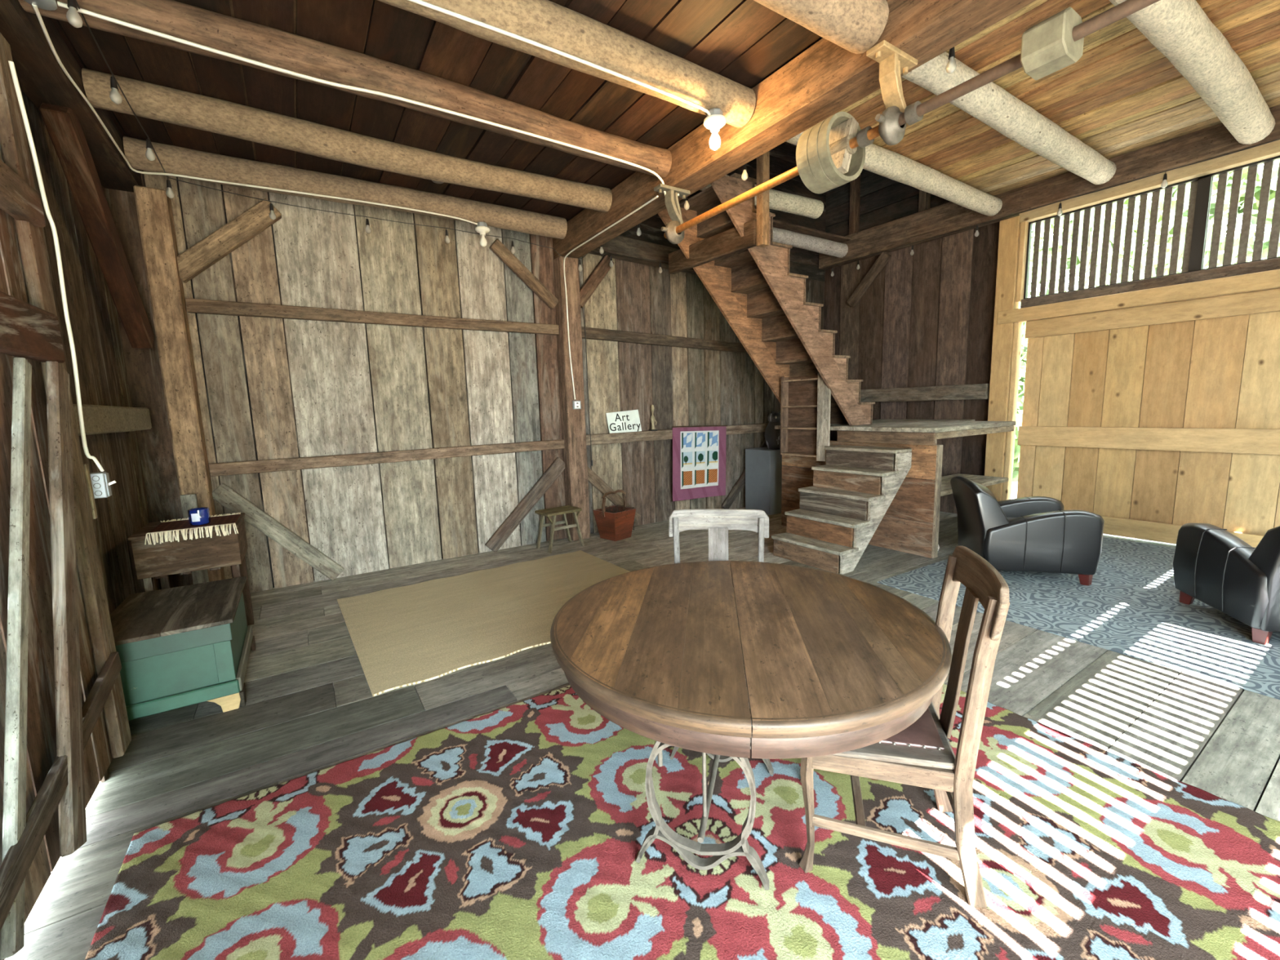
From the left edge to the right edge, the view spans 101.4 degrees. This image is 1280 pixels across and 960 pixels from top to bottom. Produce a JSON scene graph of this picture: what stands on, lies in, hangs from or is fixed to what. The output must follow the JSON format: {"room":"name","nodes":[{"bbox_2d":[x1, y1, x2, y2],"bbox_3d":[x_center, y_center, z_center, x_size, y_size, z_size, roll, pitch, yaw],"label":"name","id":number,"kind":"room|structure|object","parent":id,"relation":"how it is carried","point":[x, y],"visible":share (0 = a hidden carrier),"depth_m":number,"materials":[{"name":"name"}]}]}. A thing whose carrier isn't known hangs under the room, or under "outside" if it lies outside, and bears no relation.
{"room":"farm building","nodes":[
{"label":"farm building","id":0,"kind":"room"},
{"bbox_2d":[20,88,161,782],"bbox_3d":[-3.378,-0.596,3.212,0.315,3.900,2.850,-7,9,-33],"label":"wall","id":1,"kind":"structure","parent":0,"point":[92,310],"depth_m":3.55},
{"bbox_2d":[0,32,131,959],"bbox_3d":[-1.147,-0.122,0.178,0.110,3.360,5.172,-7,9,-33],"label":"sliding barn door","id":2,"kind":"structure","parent":1,"relation":"in","point":[64,719],"depth_m":1.95,"materials":[{"name":"wood"}]},
{"bbox_2d":[8,60,104,471],"bbox_3d":[-2.497,-0.830,2.241,0.046,1.626,0.273,-7,9,-33],"label":"cable","id":3,"kind":"object","parent":2,"relation":"attached to","point":[11,64],"visible":1,"depth_m":2.26,"materials":[{"name":"plastic"}]},
{"bbox_2d":[83,462,97,519],"bbox_3d":[-2.580,0.055,2.418,0.070,0.260,0.030,-7,9,-33],"label":"block","id":4,"kind":"object","parent":2,"relation":"attached to","point":[86,465],"visible":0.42,"depth_m":2.43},
{"bbox_2d":[89,471,115,498],"bbox_3d":[-2.560,0.023,2.500,0.087,0.120,0.059,-7,9,-33],"label":"switch box","id":5,"kind":"object","parent":4,"relation":"attached to","point":[100,482],"visible":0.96,"depth_m":2.48,"materials":[{"name":"metal"}]},
{"bbox_2d":[0,0,142,192],"bbox_3d":[-1.999,-2.030,0.936,0.248,0.246,7.700,-7,9,-33],"label":"tie beam","id":6,"kind":"structure","parent":1,"relation":"attached to","point":[41,77],"depth_m":2.86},
{"bbox_2d":[39,102,154,348],"bbox_3d":[-3.616,-1.615,3.548,0.127,1.311,1.196,-6,9,-31],"label":"diagonal brace","id":7,"kind":"object","parent":6,"relation":"attached to","point":[63,126],"visible":0.93,"depth_m":3.39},
{"bbox_2d":[72,404,151,435],"bbox_3d":[-3.328,-0.366,3.181,0.124,0.180,2.401,-7,9,-33],"label":"beam","id":8,"kind":"structure","parent":1,"relation":"attached to","point":[97,419],"depth_m":3.32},
{"bbox_2d":[50,0,822,222],"bbox_3d":[-0.504,-2.376,1.882,4.050,0.079,7.850,-7,9,-33],"label":"ceiling","id":9,"kind":"structure","parent":0,"point":[744,42],"depth_m":3.25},
{"bbox_2d":[66,0,165,173],"label":"string lights","id":10,"kind":"object","parent":9,"relation":"hanging from","point":[72,5],"depth_m":2.78,"materials":[{"name":"black plastic"}]},
{"bbox_2d":[66,0,82,27],"bbox_3d":[-2.435,-2.027,2.248,0.050,0.148,0.049,-7,9,-33],"label":"bulb","id":11,"kind":"object","parent":10,"relation":"attached to","point":[73,8],"depth_m":2.24,"materials":[{"name":"white paint"}]},
{"bbox_2d":[109,74,122,104],"bbox_3d":[-2.809,-2.092,2.800,0.050,0.148,0.049,-7,9,-33],"label":"bulb","id":12,"kind":"object","parent":10,"relation":"attached to","point":[113,86],"depth_m":2.79,"materials":[{"name":"white paint"}]},
{"bbox_2d":[145,136,155,160],"bbox_3d":[-3.205,-2.166,3.421,0.050,0.148,0.049,-7,9,-33],"label":"bulb","id":13,"kind":"object","parent":10,"relation":"attached to","point":[148,146],"depth_m":3.41,"materials":[{"name":"white paint"}]},
{"bbox_2d":[165,177,174,198],"bbox_3d":[-3.601,-2.235,4.006,0.050,0.148,0.049,-7,9,-33],"label":"bulb","id":14,"kind":"object","parent":10,"relation":"attached to","point":[168,184],"depth_m":4.00,"materials":[{"name":"white paint"}]},
{"bbox_2d":[18,0,671,177],"bbox_3d":[-1.274,-2.384,3.267,3.533,0.221,0.220,-7,9,-33],"label":"joist","id":15,"kind":"object","parent":9,"relation":"attached to","point":[273,46],"visible":0.89,"depth_m":2.94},
{"bbox_2d":[23,0,57,10],"bbox_3d":[-2.612,-2.099,2.268,0.116,0.050,0.116,-7,9,-33],"label":"junction box","id":16,"kind":"object","parent":15,"relation":"attached to","point":[50,5],"visible":1,"depth_m":2.29,"materials":[{"name":"metal"}]},
{"bbox_2d":[57,0,679,195],"bbox_3d":[-1.116,-2.219,3.289,3.507,0.146,0.120,-7,10,-35],"label":"cable","id":17,"kind":"object","parent":15,"relation":"attached to","point":[60,3],"visible":0.85,"depth_m":2.88,"materials":[{"name":"paint"}]},
{"bbox_2d":[123,135,567,239],"bbox_3d":[-2.288,-2.560,4.747,3.463,0.229,0.234,-7,9,-33],"label":"joist","id":18,"kind":"object","parent":9,"relation":"attached to","point":[174,159],"visible":0.91,"depth_m":4.43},
{"bbox_2d":[31,4,477,224],"bbox_3d":[-2.152,-2.301,3.717,2.514,0.061,1.890,-7,9,-33],"label":"cable","id":19,"kind":"object","parent":18,"relation":"attached to","point":[35,7],"visible":1,"depth_m":3.88,"materials":[{"name":"paint"}]},
{"bbox_2d":[475,222,489,247],"bbox_3d":[-1.561,-2.433,5.201,0.144,0.222,0.144,-7,9,-33],"label":"lampholder","id":20,"kind":"object","parent":18,"relation":"attached to","point":[482,228],"visible":1,"depth_m":5.17,"materials":[{"name":"ceramic"}]},
{"bbox_2d":[81,67,612,212],"bbox_3d":[-1.794,-2.487,4.058,3.532,0.224,0.221,-7,9,-33],"label":"joist","id":21,"kind":"object","parent":9,"relation":"attached to","point":[146,100],"visible":0.98,"depth_m":3.69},
{"bbox_2d":[377,0,755,128],"bbox_3d":[-0.782,-2.288,2.518,3.534,0.252,0.252,-7,9,-33],"label":"joist","id":22,"kind":"object","parent":9,"relation":"attached to","point":[550,24],"visible":0.94,"depth_m":2.78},
{"bbox_2d":[408,0,711,115],"bbox_3d":[-0.829,-2.142,2.435,3.053,0.040,0.028,-7,9,-33],"label":"cable","id":23,"kind":"object","parent":22,"relation":"attached to","point":[421,2],"visible":1,"depth_m":2.67,"materials":[{"name":"paint"}]},
{"bbox_2d":[703,107,726,150],"bbox_3d":[0.474,-2.213,3.318,0.144,0.222,0.144,-7,9,-33],"label":"bulb","id":24,"kind":"object","parent":22,"relation":"attached to","point":[716,120],"visible":1,"depth_m":3.29,"materials":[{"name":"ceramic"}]},
{"bbox_2d":[552,0,1035,258],"bbox_3d":[1.189,-2.364,2.976,0.267,0.304,7.680,-7,9,-33],"label":"beam","id":25,"kind":"structure","parent":9,"relation":"attached to","point":[826,78],"depth_m":3.20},
{"bbox_2d":[653,183,690,244],"bbox_3d":[0.268,-2.154,4.283,0.300,0.420,0.100,-7,9,-33],"label":"hanger","id":26,"kind":"object","parent":25,"relation":"attached to","point":[672,203],"visible":0.91,"depth_m":4.26,"materials":[{"name":"metal"}]},
{"bbox_2d":[866,40,917,145],"bbox_3d":[1.299,-1.967,2.711,0.300,0.420,0.100,-7,9,-33],"label":"hanger","id":27,"kind":"object","parent":25,"relation":"hanging from","point":[893,62],"visible":0.95,"depth_m":2.69,"materials":[{"name":"metal"}]},
{"bbox_2d":[663,0,1159,238],"bbox_3d":[1.491,-1.829,2.474,0.360,0.360,4.650,-7,9,-33],"label":"shaft","id":28,"kind":"object","parent":27,"relation":"hanging from","point":[830,154],"visible":0.96,"depth_m":2.63,"materials":[{"name":"metal"}]},
{"bbox_2d":[754,0,888,53],"bbox_3d":[-0.291,-2.187,1.772,3.535,0.269,0.283,-7,9,-33],"label":"joist","id":29,"kind":"object","parent":9,"relation":"attached to","point":[855,26],"visible":0.98,"depth_m":2.54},
{"bbox_2d":[102,142,826,592],"bbox_3d":[-0.539,-2.486,6.519,9.000,6.575,0.073,-7,9,-33],"label":"wall","id":30,"kind":"structure","parent":0,"point":[268,388],"depth_m":5.45,"materials":[{"name":"wood"}]},
{"bbox_2d":[212,483,344,580],"bbox_3d":[-3.372,0.512,4.916,0.961,1.049,0.041,-7,9,-33],"label":"diagonal brace","id":31,"kind":"object","parent":30,"relation":"attached to","point":[224,495],"visible":0.91,"depth_m":4.88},
{"bbox_2d":[165,175,479,243],"label":"string lights","id":32,"kind":"object","parent":30,"relation":"hanging from","point":[168,184],"depth_m":4.51,"materials":[{"name":"black plastic"}]},
{"bbox_2d":[269,201,275,219],"bbox_3d":[-3.164,-2.316,4.500,0.050,0.148,0.049,-7,9,-33],"label":"bulb","id":33,"kind":"object","parent":32,"relation":"attached to","point":[271,208],"depth_m":4.49,"materials":[{"name":"white paint"}]},
{"bbox_2d":[365,217,371,233],"bbox_3d":[-2.555,-2.391,4.915,0.050,0.148,0.049,-7,9,-33],"label":"bulb","id":34,"kind":"object","parent":32,"relation":"attached to","point":[367,224],"depth_m":4.91,"materials":[{"name":"white paint"}]},
{"bbox_2d":[184,297,559,334],"bbox_3d":[-2.387,-1.620,5.297,3.381,0.130,0.062,-7,9,-33],"label":"beam","id":35,"kind":"structure","parent":30,"relation":"attached to","point":[193,305],"depth_m":5.04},
{"bbox_2d":[208,439,564,476],"bbox_3d":[-2.347,-0.263,5.484,3.381,0.130,0.061,-7,9,-33],"label":"beam","id":36,"kind":"structure","parent":30,"relation":"attached to","point":[336,460],"depth_m":5.24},
{"bbox_2d":[484,457,564,551],"bbox_3d":[-1.336,0.282,6.224,1.061,1.043,0.041,-7,9,-33],"label":"diagonal brace","id":37,"kind":"object","parent":30,"relation":"attached to","point":[555,469],"visible":0.94,"depth_m":6.20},
{"bbox_2d":[485,234,587,271],"label":"string lights","id":38,"kind":"object","parent":30,"relation":"hanging from","point":[512,245],"depth_m":5.77,"materials":[{"name":"black plastic"}]},
{"bbox_2d":[578,271,593,466],"bbox_3d":[-0.671,-1.370,6.416,0.129,2.401,0.027,6,11,44],"label":"extension cord","id":39,"kind":"object","parent":30,"relation":"attached to","point":[592,464],"visible":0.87,"depth_m":6.41,"materials":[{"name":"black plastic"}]},
{"bbox_2d":[587,466,640,523],"bbox_3d":[-0.368,0.202,6.849,0.868,0.833,0.041,-7,9,-33],"label":"diagonal brace","id":40,"kind":"object","parent":30,"relation":"attached to","point":[593,477],"visible":0.56,"depth_m":6.76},
{"bbox_2d":[588,235,697,275],"bbox_3d":[0.083,-2.880,6.660,1.938,0.299,0.206,-7,9,-33],"label":"header beam","id":41,"kind":"structure","parent":30,"relation":"attached to","point":[620,245],"depth_m":6.50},
{"bbox_2d":[603,253,668,273],"label":"string lights","id":42,"kind":"object","parent":41,"relation":"hanging from","point":[611,257],"depth_m":6.39,"materials":[{"name":"black plastic"}]},
{"bbox_2d":[581,326,747,353],"bbox_3d":[0.638,-1.902,7.249,3.364,0.240,0.062,-7,9,-33],"label":"beam","id":43,"kind":"structure","parent":30,"relation":"attached to","point":[591,333],"depth_m":6.97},
{"bbox_2d":[586,422,768,445],"bbox_3d":[1.146,-0.722,7.698,4.460,0.150,0.114,-7,9,-33],"label":"beam","id":44,"kind":"structure","parent":30,"relation":"attached to","point":[641,436],"depth_m":6.95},
{"bbox_2d":[605,409,641,433],"bbox_3d":[-0.207,-0.761,6.829,0.511,0.301,0.056,-7,9,-33],"label":"painted sign","id":45,"kind":"object","parent":44,"relation":"on","point":[625,421],"visible":1,"depth_m":6.82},
{"bbox_2d":[648,404,657,431],"bbox_3d":[0.172,-0.833,7.020,0.103,0.360,0.072,-7,9,-33],"label":"figurine","id":46,"kind":"object","parent":44,"relation":"on","point":[652,418],"visible":0.98,"depth_m":7.00,"materials":[{"name":"beige wood"}]},
{"bbox_2d":[671,425,727,501],"bbox_3d":[0.863,-0.255,7.477,1.044,1.090,0.036,-5,8,-33],"label":"poster","id":47,"kind":"object","parent":44,"relation":"hanging from","point":[699,452],"visible":1,"depth_m":7.46,"materials":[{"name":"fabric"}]},
{"bbox_2d":[721,439,767,508],"bbox_3d":[1.702,-0.150,8.155,1.139,1.157,0.041,-7,9,-33],"label":"diagonal brace","id":48,"kind":"object","parent":30,"relation":"attached to","point":[740,482],"visible":0.4,"depth_m":8.02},
{"bbox_2d":[741,164,747,181],"label":"string lights","id":49,"kind":"object","parent":30,"relation":"hanging from","point":[744,168],"depth_m":3.98,"materials":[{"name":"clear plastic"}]},
{"bbox_2d":[741,164,747,181],"bbox_3d":[0.799,-2.363,3.994,0.050,0.148,0.049,-7,9,-33],"label":"bulb","id":50,"kind":"object","parent":49,"relation":"attached to","point":[744,168],"depth_m":3.98,"materials":[{"name":"white glass"}]},
{"bbox_2d":[4,506,1279,959],"bbox_3d":[0.948,1.167,3.201,10.796,0.040,7.954,-7,9,-33],"label":"floor","id":51,"kind":"structure","parent":0,"point":[1222,740],"depth_m":2.79,"materials":[{"name":"wood"}]},
{"bbox_2d":[133,185,224,582],"bbox_3d":[-3.823,-0.599,4.391,0.192,3.410,0.226,-7,9,-33],"label":"post","id":52,"kind":"object","parent":51,"relation":"on","point":[153,206],"visible":0.67,"depth_m":4.25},
{"bbox_2d":[177,198,281,283],"bbox_3d":[-3.526,-2.047,4.463,0.834,0.751,0.103,-7,9,-33],"label":"diagonal brace","id":53,"kind":"object","parent":52,"relation":"attached to","point":[211,249],"visible":0.87,"depth_m":4.42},
{"bbox_2d":[110,576,255,720],"bbox_3d":[-2.725,1.001,3.126,0.600,0.522,0.940,-7,9,-33],"label":"chest","id":54,"kind":"object","parent":51,"relation":"on","point":[180,646],"visible":0.83,"depth_m":2.84,"materials":[{"name":"green paint"}]},
{"bbox_2d":[127,512,254,626],"bbox_3d":[-3.151,0.746,3.760,0.560,0.880,0.570,-7,9,-33],"label":"side table","id":55,"kind":"object","parent":51,"relation":"on","point":[184,557],"visible":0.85,"depth_m":3.52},
{"bbox_2d":[144,511,240,545],"bbox_3d":[-3.119,0.334,3.700,0.490,0.078,0.579,-7,9,-33],"label":"mat","id":56,"kind":"object","parent":55,"relation":"on","point":[166,527],"visible":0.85,"depth_m":3.55,"materials":[{"name":"fabric"}]},
{"bbox_2d":[187,506,210,525],"bbox_3d":[-3.052,0.253,3.628,0.114,0.110,0.115,-7,9,-33],"label":"candle jar","id":57,"kind":"object","parent":56,"relation":"on","point":[197,516],"visible":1,"depth_m":3.59,"materials":[{"name":"blue glass"}]},
{"bbox_2d":[179,493,208,584],"bbox_3d":[-3.715,0.615,4.390,0.100,1.000,0.040,-7,9,-33],"label":"leaning board","id":58,"kind":"object","parent":51,"relation":"on","point":[188,501],"visible":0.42,"depth_m":4.33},
{"bbox_2d":[337,550,630,696],"bbox_3d":[-1.107,1.024,4.487,2.420,0.012,1.973,-7,10,-35],"label":"jute rug","id":59,"kind":"object","parent":51,"relation":"on","point":[404,636],"visible":0.73,"depth_m":4.13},
{"bbox_2d":[534,505,584,553],"bbox_3d":[-0.947,0.569,6.153,0.461,0.452,0.325,-8,10,-38],"label":"step stool","id":60,"kind":"object","parent":51,"relation":"on","point":[562,510],"visible":1,"depth_m":6.12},
{"bbox_2d":[553,256,590,541],"bbox_3d":[-0.818,-0.927,6.349,0.246,3.350,0.206,-7,9,-33],"label":"post","id":61,"kind":"object","parent":51,"relation":"on","point":[572,420],"visible":0.91,"depth_m":6.25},
{"bbox_2d":[489,238,558,309],"bbox_3d":[-1.293,-2.314,5.921,0.774,0.688,0.061,-7,9,-33],"label":"diagonal brace","id":62,"kind":"object","parent":61,"relation":"attached to","point":[497,246],"visible":1,"depth_m":5.88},
{"bbox_2d":[579,254,613,308],"bbox_3d":[-0.566,-2.411,6.361,0.568,0.649,0.082,-7,9,-33],"label":"diagonal brace","id":63,"kind":"object","parent":61,"relation":"attached to","point":[601,270],"visible":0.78,"depth_m":6.33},
{"bbox_2d":[563,195,658,399],"bbox_3d":[-0.348,-1.657,5.268,0.086,1.624,1.973,-6,9,-29],"label":"cable","id":64,"kind":"object","parent":61,"relation":"attached to","point":[657,196],"visible":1,"depth_m":5.83,"materials":[{"name":"paint"}]},
{"bbox_2d":[593,489,635,541],"bbox_3d":[-0.313,0.425,6.516,0.380,0.597,0.410,6,11,43],"label":"wooden bucket","id":65,"kind":"object","parent":51,"relation":"on","point":[610,527],"visible":1,"depth_m":6.42,"materials":[{"name":"red wood"}]},
{"bbox_2d":[600,503,634,530],"bbox_3d":[-0.301,0.475,6.531,0.454,0.350,0.461,6,11,43],"label":"twigs","id":66,"kind":"object","parent":65,"relation":"in","point":[617,505],"visible":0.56,"depth_m":6.57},
{"bbox_2d":[84,684,1279,959],"bbox_3d":[0.284,1.344,1.860,3.590,0.017,2.760,-7,9,-33],"label":"patterned rug","id":67,"kind":"object","parent":51,"relation":"on","point":[517,831],"visible":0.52,"depth_m":1.84,"materials":[{"name":"fabric"}]},
{"bbox_2d":[668,508,768,662],"bbox_3d":[0.406,0.706,2.716,0.550,1.016,0.599,0,8,9],"label":"dining chair","id":68,"kind":"object","parent":67,"relation":"on","point":[717,522],"visible":0.4,"depth_m":2.90,"materials":[{"name":"white wood"}]},
{"bbox_2d":[550,560,951,890],"bbox_3d":[0.405,0.912,2.177,1.500,0.749,1.500,-1,8,8],"label":"round table","id":69,"kind":"object","parent":67,"relation":"on","point":[833,664],"visible":1,"depth_m":1.77,"materials":[{"name":"brown wood"}]},
{"bbox_2d":[798,545,1010,907],"bbox_3d":[0.871,0.789,1.853,0.587,1.059,0.514,1,8,17],"label":"dining chair","id":70,"kind":"object","parent":67,"relation":"on","point":[922,754],"visible":0.73,"depth_m":1.68,"materials":[{"name":"brown wood"}]},
{"bbox_2d":[745,446,804,515],"bbox_3d":[2.054,-0.017,7.957,0.760,0.940,0.500,-7,9,-33],"label":"pedestal","id":71,"kind":"object","parent":51,"relation":"on","point":[763,465],"visible":0.5,"depth_m":7.67,"materials":[{"name":"grey paint"}]},
{"bbox_2d":[764,410,780,448],"bbox_3d":[1.972,-0.728,7.638,0.300,0.561,0.300,-7,9,-33],"label":"sculpture","id":72,"kind":"object","parent":71,"relation":"on","point":[772,436],"visible":0.83,"depth_m":7.54,"materials":[{"name":"stone"}]},
{"bbox_2d":[771,444,911,573],"bbox_3d":[2.086,0.242,5.454,1.130,1.110,0.850,-7,9,-33],"label":"staircase","id":73,"kind":"structure","parent":51,"relation":"on","point":[819,532],"depth_m":5.29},
{"bbox_2d":[774,418,1016,558],"bbox_3d":[3.260,-0.059,6.610,2.260,1.322,2.045,-7,9,-33],"label":"platform","id":74,"kind":"object","parent":51,"relation":"on","point":[910,523],"depth_m":5.53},
{"bbox_2d":[657,173,875,425],"bbox_3d":[1.459,-1.754,5.788,2.565,2.358,0.885,-7,9,-33],"label":"staircase","id":75,"kind":"structure","parent":74,"relation":"on","point":[764,304],"depth_m":5.76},
{"bbox_2d":[780,373,831,462],"bbox_3d":[1.983,-0.744,6.213,0.150,1.000,0.720,-7,9,-33],"label":"shelf","id":76,"kind":"object","parent":74,"relation":"on","point":[805,401],"visible":0.9,"depth_m":6.29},
{"bbox_2d":[927,473,1008,496],"bbox_3d":[3.508,0.045,5.937,1.550,0.045,0.560,-7,9,-33],"label":"shelf","id":77,"kind":"object","parent":74,"relation":"attached to","point":[946,488],"depth_m":6.01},
{"bbox_2d":[876,537,1279,699],"bbox_3d":[4.312,0.901,4.230,3.300,0.008,3.050,-7,9,-32],"label":"rug","id":78,"kind":"object","parent":51,"relation":"on","point":[1131,606],"visible":0.56,"depth_m":3.80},
{"bbox_2d":[950,475,1104,585],"bbox_3d":[3.451,0.409,4.813,0.981,0.860,0.858,1,8,16],"label":"armchair","id":79,"kind":"object","parent":78,"relation":"on","point":[1033,534],"visible":0.91,"depth_m":4.47,"materials":[{"name":"black leather"}]},
{"bbox_2d":[1173,523,1279,644],"bbox_3d":[4.329,0.575,3.425,0.858,0.860,0.981,1,8,18],"label":"armchair","id":80,"kind":"object","parent":78,"relation":"on","point":[1212,566],"visible":1,"depth_m":3.46,"materials":[{"name":"black leather"}]},
{"bbox_2d":[823,168,999,513],"bbox_3d":[5.234,-2.561,5.625,0.080,6.630,7.850,-7,9,-33],"label":"wall","id":81,"kind":"structure","parent":0,"point":[926,319],"depth_m":7.51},
{"bbox_2d":[848,174,860,235],"bbox_3d":[3.304,-4.869,8.021,0.142,2.140,0.103,-7,9,-33],"label":"stud","id":82,"kind":"object","parent":81,"relation":"attached to","point":[855,185],"visible":0.3,"depth_m":8.07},
{"bbox_2d":[918,190,930,212],"bbox_3d":[3.904,-4.761,7.105,0.143,2.140,0.102,-7,9,-33],"label":"stud","id":83,"kind":"object","parent":81,"relation":"attached to","point":[924,203],"visible":0.09,"depth_m":7.19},
{"bbox_2d":[860,383,989,402],"bbox_3d":[3.796,-1.276,7.857,0.144,0.205,2.620,-7,9,-33],"label":"beam","id":84,"kind":"structure","parent":81,"relation":"attached to","point":[975,391],"depth_m":7.35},
{"bbox_2d":[984,215,1021,501],"bbox_3d":[4.588,-1.323,6.634,0.160,3.740,0.210,-7,9,-33],"label":"trim","id":85,"kind":"structure","parent":81,"relation":"attached to","point":[1009,228],"depth_m":6.54,"materials":[{"name":"brown wood"}]},
{"bbox_2d":[1002,221,1028,500],"bbox_3d":[4.679,-1.292,6.535,0.120,3.700,0.050,-7,9,-33],"label":"trim","id":86,"kind":"structure","parent":81,"relation":"attached to","point":[1018,326],"depth_m":6.50,"materials":[{"name":"brown wood"}]},
{"bbox_2d":[818,104,1279,270],"bbox_3d":[5.094,-3.283,5.430,0.186,0.384,7.680,-7,9,-33],"label":"beam","id":87,"kind":"structure","parent":81,"relation":"attached to","point":[1216,140],"depth_m":6.03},
{"bbox_2d":[773,226,848,257],"bbox_3d":[1.859,-3.440,7.361,3.114,0.218,0.226,-7,9,-33],"label":"log beam","id":88,"kind":"structure","parent":87,"relation":"attached to","point":[809,242],"depth_m":7.70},
{"bbox_2d":[656,199,850,243],"bbox_3d":[1.726,-3.578,7.451,3.210,0.030,0.620,-7,9,-33],"label":"board","id":89,"kind":"object","parent":88,"relation":"on","point":[776,224],"visible":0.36,"depth_m":7.61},
{"bbox_2d":[846,251,891,306],"bbox_3d":[3.486,-3.053,7.995,0.103,0.692,0.675,-7,9,-33],"label":"diagonal brace","id":90,"kind":"object","parent":87,"relation":"attached to","point":[884,257],"visible":0.98,"depth_m":7.94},
{"bbox_2d":[828,138,1279,276],"bbox_3d":[4.735,-3.034,5.812,0.050,0.171,6.300,-7,9,-33],"label":"string lights","id":91,"kind":"object","parent":87,"relation":"hanging from","point":[1165,177],"visible":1,"depth_m":5.85,"materials":[{"name":"black plastic"}]},
{"bbox_2d":[1057,201,1062,215],"bbox_3d":[4.702,-3.038,5.862,0.050,0.148,0.049,-7,9,-33],"label":"bulb","id":92,"kind":"object","parent":91,"relation":"attached to","point":[1060,205],"depth_m":5.85,"materials":[{"name":"white paint"}]},
{"bbox_2d":[1160,172,1168,187],"bbox_3d":[5.167,-2.954,5.155,0.050,0.148,0.049,-7,9,-33],"label":"bulb","id":93,"kind":"object","parent":91,"relation":"attached to","point":[1165,177],"depth_m":5.15,"materials":[{"name":"white paint"}]},
{"bbox_2d":[996,269,1279,324],"bbox_3d":[5.886,-1.780,4.493,0.160,0.155,5.000,-7,9,-33],"label":"trim","id":94,"kind":"structure","parent":81,"relation":"attached to","point":[1265,280],"depth_m":5.36,"materials":[{"name":"brown wood"}]},
{"bbox_2d":[1016,288,1279,547],"bbox_3d":[6.062,-0.474,4.598,0.110,2.470,4.725,-7,9,-33],"label":"door","id":95,"kind":"structure","parent":81,"relation":"in","point":[1152,421],"depth_m":5.50,"materials":[{"name":"brown wood"}]},
{"bbox_2d":[1018,139,1279,222],"bbox_3d":[5.910,-2.906,4.285,0.120,0.110,4.850,-7,9,-33],"label":"trim","id":96,"kind":"structure","parent":81,"relation":"attached to","point":[1271,149],"depth_m":5.25,"materials":[{"name":"brown wood"}]},
{"bbox_2d":[1020,257,1279,308],"bbox_3d":[5.967,-1.903,4.399,0.100,0.110,4.780,-7,9,-33],"label":"trim","id":97,"kind":"structure","parent":81,"relation":"attached to","point":[1273,264],"depth_m":5.33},
{"bbox_2d":[1023,155,1279,298],"bbox_3d":[6.012,-2.411,4.371,0.075,0.900,4.786,-7,9,-33],"label":"window","id":98,"kind":"structure","parent":81,"relation":"in","point":[1201,188],"depth_m":5.35,"materials":[{"name":"brown wood"}]},
{"bbox_2d":[839,0,1279,195],"bbox_3d":[3.110,-3.152,4.119,4.560,0.064,7.780,-7,9,-33],"label":"boards","id":99,"kind":"object","parent":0,"point":[1123,95],"visible":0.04,"depth_m":4.33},
{"bbox_2d":[699,174,823,218],"bbox_3d":[1.076,-3.167,5.703,2.604,0.221,0.223,-7,9,-33],"label":"log beam","id":100,"kind":"structure","parent":99,"relation":"attached to","point":[781,201],"depth_m":6.10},
{"bbox_2d":[756,150,769,247],"bbox_3d":[1.114,-2.636,4.745,0.090,0.980,0.080,-7,9,-33],"label":"post","id":101,"kind":"object","parent":99,"relation":"hanging from","point":[762,161],"visible":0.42,"depth_m":4.73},
{"bbox_2d":[668,218,756,274],"bbox_3d":[0.716,-2.362,5.370,0.083,0.249,1.344,-7,9,-33],"label":"header","id":102,"kind":"object","parent":101,"relation":"attached to","point":[729,242],"visible":0.88,"depth_m":5.25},
{"bbox_2d":[785,126,1002,216],"bbox_3d":[2.481,-3.138,5.221,4.433,0.228,0.234,-7,9,-33],"label":"log beam","id":103,"kind":"structure","parent":99,"relation":"attached to","point":[881,161],"depth_m":5.47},
{"bbox_2d":[902,51,1116,184],"bbox_3d":[3.055,-3.019,4.348,4.433,0.247,0.253,-7,9,-33],"label":"log beam","id":104,"kind":"structure","parent":99,"relation":"attached to","point":[989,104],"depth_m":4.28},
{"bbox_2d":[946,46,956,73],"label":"string lights","id":105,"kind":"object","parent":104,"relation":"hanging from","point":[952,55],"depth_m":2.77,"materials":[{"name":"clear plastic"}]},
{"bbox_2d":[946,46,956,73],"bbox_3d":[1.654,-2.241,2.779,0.050,0.148,0.049,-7,9,-33],"label":"bulb","id":106,"kind":"object","parent":105,"relation":"attached to","point":[952,52],"depth_m":2.77,"materials":[{"name":"white paint"}]},
{"bbox_2d":[1109,0,1275,144],"bbox_3d":[3.628,-2.914,3.477,4.434,0.259,0.270,-7,9,-33],"label":"log beam","id":107,"kind":"structure","parent":99,"relation":"attached to","point":[1180,30],"depth_m":3.59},
{"label":"outside","id":108,"kind":"structure","parent":0,"visible":0},
{"bbox_2d":[1010,425,1017,498],"bbox_3d":[2.981,0.328,14.015,100.000,0.050,100.000,-7,9,-33],"label":"ground","id":109,"kind":"structure","parent":108,"point":[1014,486],"depth_m":13.03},
{"bbox_2d":[1012,164,1279,481],"bbox_3d":[9.366,-4.576,6.279,22.231,13.145,28.196,-7,9,-33],"label":"woodland","id":110,"kind":"object","parent":109,"relation":"on","point":[1273,187],"visible":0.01,"depth_m":11.33,"materials":[{"name":"green plant"}]},
{"bbox_2d":[1014,159,1279,462],"bbox_3d":[8.502,-3.333,9.374,5.290,8.156,4.927,-7,9,-33],"label":"tree","id":111,"kind":"object","parent":109,"relation":"on","point":[1271,203],"visible":0.1,"depth_m":8.73,"materials":[{"name":"green plant"}]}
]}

